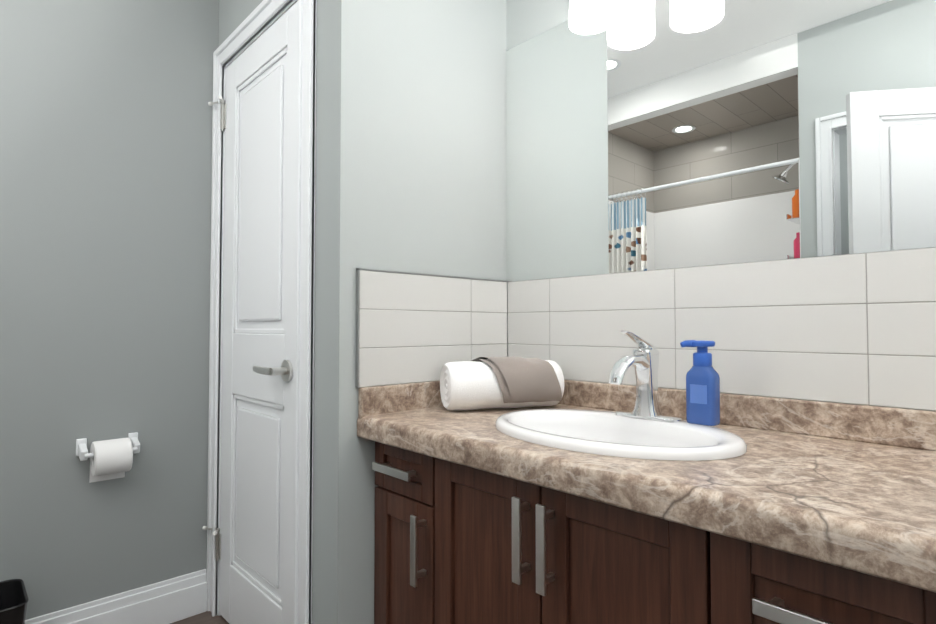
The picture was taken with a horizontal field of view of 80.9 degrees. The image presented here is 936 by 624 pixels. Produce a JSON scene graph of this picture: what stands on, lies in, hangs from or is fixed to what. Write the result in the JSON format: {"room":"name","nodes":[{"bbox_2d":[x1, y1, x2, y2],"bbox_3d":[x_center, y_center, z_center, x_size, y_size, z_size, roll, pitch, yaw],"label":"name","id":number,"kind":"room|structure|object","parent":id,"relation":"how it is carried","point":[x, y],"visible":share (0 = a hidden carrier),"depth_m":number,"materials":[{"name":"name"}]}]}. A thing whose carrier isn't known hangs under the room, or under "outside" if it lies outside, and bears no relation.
{"room":"bathroom","nodes":[
{"label":"bathroom","id":0,"kind":"room"},
{"bbox_2d":[0,0,218,619],"bbox_3d":[-1.541,-0.226,1.559,2.800,2.600,0.100,1,-2,-43],"label":"wall","id":1,"kind":"structure","parent":0,"point":[106,112],"depth_m":1.81,"materials":[{"name":"grey paint"}]},
{"bbox_2d":[76,432,139,482],"bbox_3d":[-1.147,0.477,1.763,0.172,0.144,0.114,1,-2,-43],"label":"toilet paper holder","id":2,"kind":"object","parent":1,"relation":"attached to","point":[111,459],"visible":1,"depth_m":1.74,"materials":[{"name":"white paper"}]},
{"bbox_2d":[25,569,206,623],"bbox_3d":[-1.413,1.000,1.566,1.263,0.150,0.016,1,-2,-43],"label":"baseboard","id":3,"kind":"structure","parent":1,"relation":"attached to","point":[172,600],"depth_m":1.86,"materials":[{"name":"white wood"}]},
{"bbox_2d":[170,611,228,623],"bbox_3d":[-0.203,1.066,0.173,2.900,0.060,3.900,1,-2,-43],"label":"floor","id":4,"kind":"structure","parent":0,"point":[206,617],"depth_m":1.93,"materials":[{"name":"brown wood"}]},
{"bbox_2d":[0,579,28,623],"bbox_3d":[-1.348,0.928,1.468,0.254,0.287,0.219,1,-2,-43],"label":"waste bin","id":5,"kind":"object","parent":4,"relation":"on","point":[14,598],"visible":0.98,"depth_m":1.59,"materials":[{"name":"black plastic"}]},
{"bbox_2d":[372,442,935,623],"bbox_3d":[0.577,0.681,0.916,0.556,0.752,1.898,1,-2,-43],"label":"bathroom vanity","id":6,"kind":"object","parent":4,"relation":"on","point":[454,545],"depth_m":1.00,"materials":[{"name":"brown wood"}]},
{"bbox_2d":[357,381,935,597],"bbox_3d":[0.572,0.246,0.924,0.572,0.128,1.898,1,-2,-43],"label":"countertop","id":7,"kind":"structure","parent":6,"relation":"on","point":[847,505],"depth_m":0.83,"materials":[{"name":"brown stone"}]},
{"bbox_2d":[440,356,563,410],"bbox_3d":[0.095,0.198,1.539,0.329,0.145,0.155,1,-2,-18],"label":"towel","id":8,"kind":"object","parent":7,"relation":"on","point":[497,382],"visible":1,"depth_m":1.48,"materials":[{"name":"white fabric"}]},
{"bbox_2d":[449,402,784,473],"bbox_3d":[0.299,0.321,1.175,0.390,0.159,0.550,1,-2,-43],"label":"sink","id":9,"kind":"object","parent":7,"relation":"in","point":[689,448],"depth_m":1.18,"materials":[{"name":"white ceramic"}]},
{"bbox_2d":[601,330,685,421],"bbox_3d":[0.372,0.142,1.232,0.171,0.202,0.160,1,-2,-43],"label":"faucet","id":10,"kind":"object","parent":7,"relation":"on","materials":[{"name":"silver metal"}]},
{"bbox_2d":[680,340,719,425],"bbox_3d":[0.505,0.151,1.188,0.066,0.181,0.065,1,-2,-43],"label":"soap bottle","id":11,"kind":"object","parent":7,"relation":"on","point":[702,392],"visible":1,"depth_m":1.18,"materials":[{"name":"blue plastic"}]},
{"bbox_2d":[219,0,505,623],"bbox_3d":[-0.407,-0.215,1.940,0.626,2.600,0.900,1,-2,-43],"label":"wall","id":12,"kind":"structure","parent":0,"point":[410,168],"depth_m":1.49,"materials":[{"name":"grey paint"}]},
{"bbox_2d":[202,0,316,623],"bbox_3d":[-0.665,0.049,1.777,0.163,2.063,0.770,1,-2,-43],"label":"door","id":13,"kind":"structure","parent":12,"relation":"attached to","point":[259,527],"depth_m":1.73,"materials":[{"name":"white wood"}]},
{"bbox_2d":[355,247,935,410],"bbox_3d":[0.587,0.026,0.911,0.578,0.308,1.950,1,-2,-43],"label":"tile backsplash","id":14,"kind":"structure","parent":12,"relation":"attached to","point":[860,328],"depth_m":1.33,"materials":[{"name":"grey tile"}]},
{"bbox_2d":[560,380,935,449],"bbox_3d":[0.779,0.223,1.107,0.019,0.073,1.879,1,-2,-43],"label":"backsplash","id":15,"kind":"structure","parent":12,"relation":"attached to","point":[895,426],"depth_m":1.15,"materials":[{"name":"brown stone"}]},
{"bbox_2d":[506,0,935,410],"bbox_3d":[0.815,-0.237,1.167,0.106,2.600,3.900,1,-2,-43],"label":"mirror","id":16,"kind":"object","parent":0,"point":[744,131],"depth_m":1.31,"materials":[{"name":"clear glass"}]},
{"bbox_2d":[569,0,723,49],"bbox_3d":[0.426,-0.809,1.394,0.181,0.302,0.460,1,-2,-43],"label":"sconce","id":17,"kind":"object","parent":16,"relation":"attached to","point":[628,24],"visible":1,"depth_m":1.33,"materials":[{"name":"white glass"}]}
]}

